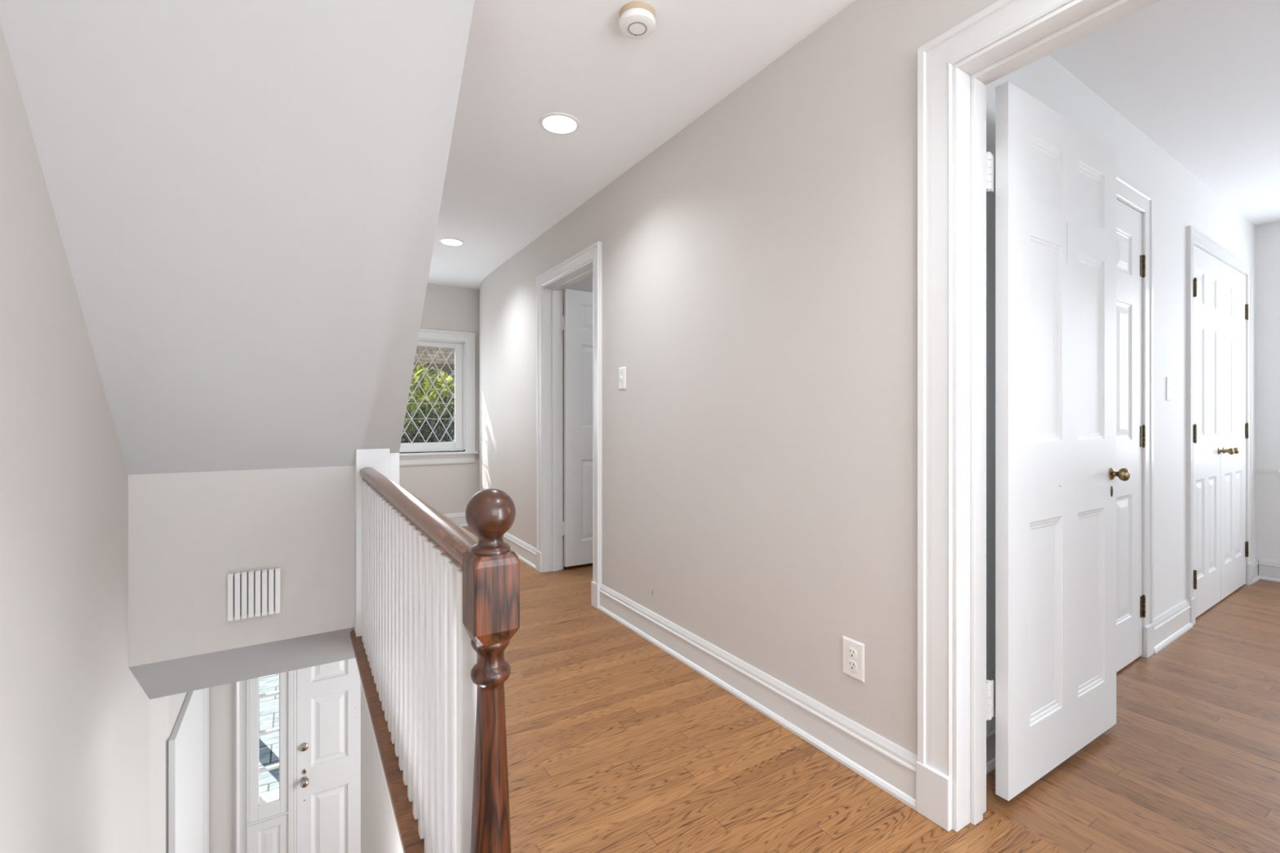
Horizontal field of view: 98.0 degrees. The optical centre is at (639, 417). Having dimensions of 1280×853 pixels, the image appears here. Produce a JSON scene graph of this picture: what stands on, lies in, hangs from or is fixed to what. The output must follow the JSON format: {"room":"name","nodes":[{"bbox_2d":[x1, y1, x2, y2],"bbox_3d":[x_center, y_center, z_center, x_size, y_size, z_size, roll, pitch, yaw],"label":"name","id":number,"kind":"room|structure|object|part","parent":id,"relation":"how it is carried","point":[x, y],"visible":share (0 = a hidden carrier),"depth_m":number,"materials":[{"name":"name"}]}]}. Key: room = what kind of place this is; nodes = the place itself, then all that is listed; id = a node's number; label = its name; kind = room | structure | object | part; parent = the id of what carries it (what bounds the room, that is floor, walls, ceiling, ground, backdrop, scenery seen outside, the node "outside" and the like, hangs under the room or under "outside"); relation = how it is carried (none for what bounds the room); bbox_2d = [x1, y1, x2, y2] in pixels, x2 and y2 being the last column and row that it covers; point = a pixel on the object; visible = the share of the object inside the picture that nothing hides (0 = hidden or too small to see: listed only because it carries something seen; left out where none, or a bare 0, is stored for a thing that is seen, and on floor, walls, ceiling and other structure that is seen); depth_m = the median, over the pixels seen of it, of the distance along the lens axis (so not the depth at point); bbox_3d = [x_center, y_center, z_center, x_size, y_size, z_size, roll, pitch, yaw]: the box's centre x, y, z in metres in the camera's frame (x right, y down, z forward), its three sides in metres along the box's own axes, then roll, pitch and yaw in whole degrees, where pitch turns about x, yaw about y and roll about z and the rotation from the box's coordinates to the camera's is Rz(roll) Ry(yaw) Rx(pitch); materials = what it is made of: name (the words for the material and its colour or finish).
{"room":"upstairs hallway","nodes":[
{"label":"upstairs hallway","id":0,"kind":"room"},
{"bbox_2d":[0,21,150,852],"bbox_3d":[-1.450,1.215,1.014,0.150,5.090,7.050,0,0,-32],"label":"wall","id":1,"kind":"structure","parent":0,"point":[75,718],"depth_m":1.69,"materials":[{"name":"beige paint"}]},
{"bbox_2d":[150,692,187,852],"bbox_3d":[-2.792,2.585,3.372,0.066,2.350,1.328,0,0,-32],"label":"wall","id":2,"kind":"structure","parent":0,"point":[165,711],"depth_m":2.87,"materials":[{"name":"beige paint"}]},
{"bbox_2d":[168,687,208,852],"bbox_3d":[-2.769,2.726,3.438,0.042,2.068,1.210,0,0,-32],"label":"wall panel","id":3,"kind":"object","parent":2,"relation":"attached to","point":[188,740],"visible":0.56,"depth_m":3.32,"materials":[{"name":"white paint"}]},
{"bbox_2d":[208,682,235,852],"bbox_3d":[-1.892,2.435,4.797,3.376,2.650,0.150,0,0,-32],"label":"wall","id":4,"kind":"structure","parent":0,"point":[222,698],"depth_m":4.01,"materials":[{"name":"beige paint"}]},
{"bbox_2d":[235,670,297,852],"bbox_3d":[-2.413,2.595,4.433,1.305,2.330,0.160,0,0,-32],"label":"trim","id":5,"kind":"structure","parent":4,"relation":"attached to","point":[242,687],"depth_m":4.07,"materials":[{"name":"white wood"}]},
{"bbox_3d":[-2.903,2.595,4.063,0.083,2.330,0.036,0,0,-32],"label":"casing","id":6,"kind":"part","parent":5,"relation":"part of","materials":[{"name":"white wood"}]},
{"bbox_2d":[248,671,288,852],"bbox_3d":[-2.798,2.610,4.199,0.246,2.300,0.174,0,0,-32],"label":"window","id":7,"kind":"structure","parent":4,"relation":"in","point":[268,811],"depth_m":4.15,"materials":[{"name":"white"}]},
{"bbox_3d":[-2.766,3.377,4.151,0.242,0.765,0.030,0,0,-32],"label":"panel","id":8,"kind":"part","parent":7,"relation":"part of","materials":[{"name":"white wood"}]},
{"bbox_2d":[297,657,360,852],"bbox_3d":[-2.226,2.728,4.471,0.906,2.045,0.109,0,0,-32],"label":"door","id":9,"kind":"structure","parent":4,"relation":"in","point":[329,695],"depth_m":4.36,"materials":[{"name":"white paint"}]},
{"bbox_3d":[-2.575,2.717,4.269,0.029,0.042,0.006,0,0,-32],"label":"keyhole plate","id":10,"kind":"part","parent":9,"relation":"part of","materials":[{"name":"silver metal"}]},
{"bbox_2d":[0,0,474,475],"bbox_3d":[-1.396,-0.588,2.088,1.111,1.725,1.700,0,0,-32],"label":"ceiling","id":11,"kind":"structure","parent":0,"point":[246,195],"depth_m":1.87,"materials":[{"name":"paint"}]},
{"bbox_2d":[128,466,354,666],"bbox_3d":[-1.846,0.671,2.738,0.990,0.842,0.100,0,0,-32],"label":"wall","id":12,"kind":"structure","parent":0,"point":[188,531],"depth_m":2.62,"materials":[{"name":"beige paint"}]},
{"bbox_2d":[227,567,280,622],"bbox_3d":[-1.842,0.842,2.660,0.206,0.220,0.038,0,0,-32],"label":"air vent","id":13,"kind":"object","parent":12,"relation":"attached to","point":[251,593],"visible":1,"depth_m":2.65,"materials":[{"name":"white plastic"}]},
{"bbox_2d":[128,627,355,699],"bbox_3d":[-1.218,1.238,3.849,3.226,0.355,2.170,0,0,-32],"label":"ceiling","id":14,"kind":"structure","parent":0,"point":[189,673],"depth_m":2.81,"materials":[{"name":"grey paint"}]},
{"bbox_2d":[360,684,402,852],"bbox_3d":[-0.738,2.451,1.766,0.100,2.618,1.880,0,0,-32],"label":"wall","id":15,"kind":"structure","parent":0,"point":[379,833],"depth_m":2.14,"materials":[{"name":"beige paint"}]},
{"bbox_2d":[360,677,403,852],"bbox_3d":[-0.796,1.163,1.759,0.004,0.044,1.830,0,0,-32],"label":"trim","id":16,"kind":"structure","parent":15,"relation":"attached to","point":[360,677],"depth_m":1.83,"materials":[{"name":"white wood"}]},
{"bbox_2d":[400,284,479,514],"bbox_3d":[-2.170,-0.110,5.571,1.435,2.440,0.160,0,0,-32],"label":"wall","id":17,"kind":"structure","parent":0,"point":[447,488],"depth_m":5.63,"materials":[{"name":"beige paint"}]},
{"bbox_2d":[399,328,478,466],"bbox_3d":[-2.197,-0.205,5.522,1.117,1.340,0.215,0,0,-32],"label":"window","id":18,"kind":"structure","parent":17,"relation":"in","point":[463,343],"depth_m":5.68,"materials":[{"name":"white"}]},
{"bbox_3d":[-2.197,-0.220,5.525,0.846,1.086,0.040,0,0,-32],"label":"sash","id":19,"kind":"part","parent":18,"relation":"part of","materials":[{"name":"white wood"}]},
{"bbox_3d":[-2.160,0.357,5.462,1.117,0.025,0.075,0,0,-32],"label":"sill","id":20,"kind":"part","parent":18,"relation":"part of","materials":[{"name":"white wood"}]},
{"bbox_3d":[-2.161,-0.265,5.467,1.070,1.220,0.027,0,0,-32],"label":"casing","id":21,"kind":"part","parent":18,"relation":"part of","materials":[{"name":"white wood"}]},
{"bbox_2d":[444,511,467,526],"bbox_3d":[-2.155,1.040,5.471,1.155,0.141,0.026,0,0,-32],"label":"baseboard","id":22,"kind":"structure","parent":17,"relation":"attached to","point":[458,517],"depth_m":5.66,"materials":[{"name":"white wood"}]},
{"bbox_2d":[407,3,474,401],"bbox_3d":[-1.663,-0.110,3.481,0.100,2.440,4.330,0,0,-32],"label":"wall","id":23,"kind":"structure","parent":0,"point":[473,3],"depth_m":2.05,"materials":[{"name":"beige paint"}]},
{"bbox_2d":[563,275,592,564],"bbox_3d":[0.663,-0.110,3.830,1.845,2.440,2.120,0,0,-32],"label":"wall","id":24,"kind":"structure","parent":0,"point":[586,285],"depth_m":4.23,"materials":[{"name":"beige paint"}]},
{"bbox_2d":[479,0,998,755],"bbox_3d":[0.345,-0.110,2.594,0.286,2.440,7.850,0,0,-32],"label":"wall","id":25,"kind":"structure","parent":0,"point":[759,264],"depth_m":2.08,"materials":[{"name":"beige paint"}]},
{"bbox_2d":[502,532,536,569],"bbox_3d":[-1.245,1.040,4.911,0.090,0.141,1.955,0,0,-29],"label":"baseboard","id":26,"kind":"structure","parent":25,"relation":"attached to","point":[526,553],"depth_m":4.33,"materials":[{"name":"white wood"}]},
{"bbox_2d":[536,241,601,608],"bbox_3d":[-0.419,0.036,3.691,0.197,2.147,0.994,0,0,-32],"label":"door frame","id":27,"kind":"structure","parent":25,"relation":"attached to","point":[551,284],"depth_m":4.00,"materials":[{"name":"white wood"}]},
{"bbox_3d":[-0.347,0.036,3.735,0.027,2.147,0.994,0,0,-32],"label":"room casing","id":28,"kind":"part","parent":27,"relation":"part of","materials":[{"name":"white wood"}]},
{"bbox_2d":[561,288,592,567],"bbox_3d":[-0.232,0.074,4.250,0.784,2.020,0.035,0,0,-32],"label":"door","id":29,"kind":"structure","parent":25,"relation":"in","point":[577,320],"depth_m":4.09,"materials":[{"name":"white paint"}]},
{"bbox_2d":[618,366,626,390],"bbox_3d":[-0.103,-0.215,3.030,0.019,0.122,0.075,0,0,-32],"label":"light switch","id":30,"kind":"object","parent":25,"relation":"attached to","point":[622,371],"visible":1,"depth_m":3.02,"materials":[{"name":"white plastic"}]},
{"bbox_2d":[598,584,917,810],"bbox_3d":[0.995,1.040,1.247,0.026,0.141,4.675,0,0,-32],"label":"baseboard","id":31,"kind":"structure","parent":25,"relation":"attached to","point":[880,761],"depth_m":2.01,"materials":[{"name":"white wood"}]},
{"bbox_2d":[842,635,864,683],"bbox_3d":[0.679,0.770,1.775,0.009,0.122,0.082,0,0,-32],"label":"power outlet","id":32,"kind":"object","parent":25,"relation":"attached to","point":[853,651],"visible":1,"depth_m":1.77,"materials":[{"name":"white plastic"}]},
{"bbox_2d":[847,659,857,671],"bbox_3d":[0.677,0.789,1.774,0.004,0.029,0.033,0,0,-32],"label":"receptacle","id":33,"kind":"object","parent":32,"relation":"attached to","point":[851,664],"depth_m":1.77,"materials":[{"name":"grey plastic"}]},
{"bbox_2d":[847,647,857,658],"bbox_3d":[0.677,0.750,1.774,0.004,0.029,0.033,0,0,-32],"label":"receptacle","id":34,"kind":"object","parent":32,"relation":"attached to","point":[851,651],"depth_m":1.77,"materials":[{"name":"grey plastic"}]},
{"bbox_2d":[915,0,1160,831],"bbox_3d":[1.115,0.034,1.208,0.197,2.152,0.970,0,0,-32],"label":"door frame","id":35,"kind":"structure","parent":25,"relation":"attached to","point":[955,68],"depth_m":1.52,"materials":[{"name":"white wood"}]},
{"bbox_3d":[1.046,-0.037,1.164,0.027,2.010,0.966,0,0,-32],"label":"casing","id":36,"kind":"part","parent":35,"relation":"part of","materials":[{"name":"white wood"}]},
{"bbox_2d":[986,80,1130,800],"bbox_3d":[1.341,0.066,1.757,0.820,2.036,0.085,0,0,-31],"label":"door","id":37,"kind":"structure","parent":25,"relation":"in","point":[1056,473],"depth_m":1.72,"materials":[{"name":"white paint"}]},
{"bbox_2d":[427,0,1279,289],"bbox_3d":[1.491,-1.380,2.508,6.626,0.100,9.300,0,0,-32],"label":"ceiling","id":38,"kind":"structure","parent":0,"point":[509,180],"depth_m":2.26,"materials":[{"name":"paint"}]},
{"bbox_2d":[439,237,464,245],"bbox_3d":[-1.423,-1.327,4.205,0.184,0.006,0.184,0,0,-32],"label":"recessed light","id":39,"kind":"object","parent":38,"relation":"in","point":[447,241],"visible":1,"depth_m":4.21,"materials":[{"name":"white plastic"}]},
{"bbox_2d":[538,112,580,134],"bbox_3d":[-0.363,-1.327,2.515,0.184,0.006,0.184,0,0,-32],"label":"recessed light","id":40,"kind":"object","parent":38,"relation":"in","point":[559,123],"visible":1,"depth_m":2.51,"materials":[{"name":"white plastic"}]},
{"bbox_2d":[618,0,655,39],"bbox_3d":[-0.009,-1.306,1.834,0.121,0.048,0.121,0,0,-32],"label":"smoke detector","id":41,"kind":"object","parent":38,"relation":"attached to","point":[637,20],"visible":1,"depth_m":1.80,"materials":[{"name":"beige plastic"}]},
{"bbox_2d":[462,525,1279,852],"bbox_3d":[1.507,1.130,2.577,6.526,0.040,9.200,0,0,-32],"label":"floor","id":42,"kind":"structure","parent":0,"point":[615,744],"depth_m":1.78,"materials":[{"name":"brown wood"}]},
{"bbox_2d":[354,448,399,636],"bbox_3d":[-1.375,0.635,2.912,0.207,0.950,0.100,0,0,-32],"label":"post","id":43,"kind":"object","parent":42,"relation":"on","point":[386,463],"visible":0.39,"depth_m":2.84,"materials":[{"name":"white wood"}]},
{"bbox_2d":[350,631,424,852],"bbox_3d":[-1.249,1.125,1.711,0.926,0.030,2.275,0,0,-32],"label":"floor edge","id":44,"kind":"structure","parent":42,"relation":"attached to","point":[407,826],"depth_m":1.79,"materials":[{"name":"brown wood"}]},
{"bbox_2d":[359,466,519,852],"bbox_3d":[-0.824,0.623,1.932,0.094,0.975,2.147,0,0,-32],"label":"stair railing","id":45,"kind":"object","parent":44,"relation":"on","point":[437,595],"visible":1,"depth_m":1.25,"materials":[{"name":"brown wood"}]},
{"bbox_3d":[-0.852,0.283,1.968,0.074,0.060,2.056,0,0,-32],"label":"handrail","id":46,"kind":"part","parent":45,"relation":"part of","materials":[{"name":"brown wood"}]},
{"bbox_3d":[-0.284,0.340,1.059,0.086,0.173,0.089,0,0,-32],"label":"newel post","id":47,"kind":"part","parent":45,"relation":"part of","materials":[{"name":"red wood"}]},
{"bbox_2d":[986,54,1255,715],"bbox_3d":[2.652,-0.110,2.875,4.260,2.440,0.130,0,0,-33],"label":"wall","id":48,"kind":"structure","parent":0,"point":[1181,200],"depth_m":2.76,"materials":[{"name":"paint"}]},
{"bbox_2d":[986,557,1259,774],"bbox_3d":[2.597,1.040,2.745,4.025,0.141,0.026,0,0,-33],"label":"baseboard","id":49,"kind":"structure","parent":48,"relation":"attached to","point":[1170,625],"depth_m":2.74,"materials":[{"name":"white wood"}]},
{"bbox_2d":[1116,199,1145,671],"bbox_3d":[2.017,0.077,2.391,0.788,2.045,0.046,0,0,-33],"label":"door","id":50,"kind":"structure","parent":48,"relation":"in","point":[1131,263],"depth_m":2.51,"materials":[{"name":"white paint"}]},
{"bbox_2d":[1116,171,1154,657],"bbox_3d":[1.988,0.030,2.406,0.961,2.160,0.122,0,0,-33],"label":"door frame","id":51,"kind":"structure","parent":48,"relation":"attached to","point":[1128,193],"depth_m":2.59,"materials":[{"name":"white wood"}]},
{"bbox_2d":[1165,377,1171,400],"bbox_3d":[2.661,-0.145,2.798,0.072,0.118,0.008,0,0,-33],"label":"wall plate","id":52,"kind":"object","parent":48,"relation":"attached to","point":[1168,380],"visible":1,"depth_m":2.79,"materials":[{"name":"white plastic"}]},
{"bbox_2d":[1193,244,1234,617],"bbox_3d":[3.239,0.077,3.170,0.620,2.045,0.100,0,0,-32],"label":"door","id":53,"kind":"structure","parent":48,"relation":"in","point":[1206,268],"depth_m":3.18,"materials":[{"name":"white paint"}]},
{"bbox_2d":[1186,225,1252,626],"bbox_3d":[3.481,0.044,3.389,1.401,2.133,0.122,0,0,-33],"label":"door frame","id":54,"kind":"structure","parent":48,"relation":"attached to","point":[1194,237],"depth_m":3.00,"materials":[{"name":"white wood"}]},
{"bbox_2d":[1220,261,1248,600],"bbox_3d":[3.784,0.077,3.519,0.665,2.045,0.099,0,0,-33],"label":"door","id":55,"kind":"structure","parent":48,"relation":"in","point":[1234,312],"depth_m":3.50,"materials":[{"name":"white paint"}]},
{"bbox_2d":[1255,221,1279,562],"bbox_3d":[5.409,-0.110,2.167,0.150,2.440,4.400,0,0,-32],"label":"wall","id":56,"kind":"structure","parent":0,"point":[1268,235],"depth_m":3.81,"materials":[{"name":"paint"}]},
{"bbox_2d":[1258,558,1279,582],"bbox_3d":[5.355,1.040,2.086,0.026,0.141,4.120,0,0,-32],"label":"baseboard","id":57,"kind":"structure","parent":56,"relation":"attached to","point":[1268,569],"depth_m":3.79,"materials":[{"name":"white wood"}]},
{"label":"outside","id":58,"kind":"structure","parent":0,"visible":0},
{"bbox_2d":[258,673,279,794],"bbox_3d":[-5.036,3.940,8.150,16.000,0.060,8.840,0,0,-32],"label":"paving","id":59,"kind":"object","parent":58,"point":[268,744],"depth_m":6.83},
{"bbox_2d":[258,682,259,739],"bbox_3d":[-4.725,-0.145,6.729,1.819,8.110,1.463,0,0,-8],"label":"tree","id":60,"kind":"object","parent":59,"relation":"on","point":[259,682],"visible":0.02,"depth_m":6.77,"materials":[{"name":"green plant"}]},
{"bbox_2d":[400,393,454,443],"bbox_3d":[-3.288,1.727,8.099,2.814,4.366,1.629,0,0,-32],"label":"shrub","id":61,"kind":"object","parent":59,"relation":"on","point":[426,434],"visible":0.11,"depth_m":8.23,"materials":[{"name":"green plant"}]},
{"bbox_2d":[400,370,454,443],"bbox_3d":[-4.022,1.474,11.375,4.237,4.873,1.488,0,0,-32],"label":"tree","id":62,"kind":"object","parent":59,"relation":"on","point":[426,426],"visible":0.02,"depth_m":11.08,"materials":[{"name":"green plant"}]},
{"bbox_2d":[402,346,454,443],"bbox_3d":[-5.469,0.160,13.607,8.000,7.500,3.500,0,0,-32],"label":"house","id":63,"kind":"structure","parent":59,"relation":"on","point":[439,360],"depth_m":12.43,"materials":[{"name":"brown"}]},
{"bbox_2d":[403,362,454,442],"bbox_3d":[-3.869,1.455,9.599,2.251,4.910,1.436,0,0,-32],"label":"tree","id":64,"kind":"object","parent":59,"relation":"on","point":[426,386],"visible":0.23,"depth_m":9.59,"materials":[{"name":"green plant"}]}
]}

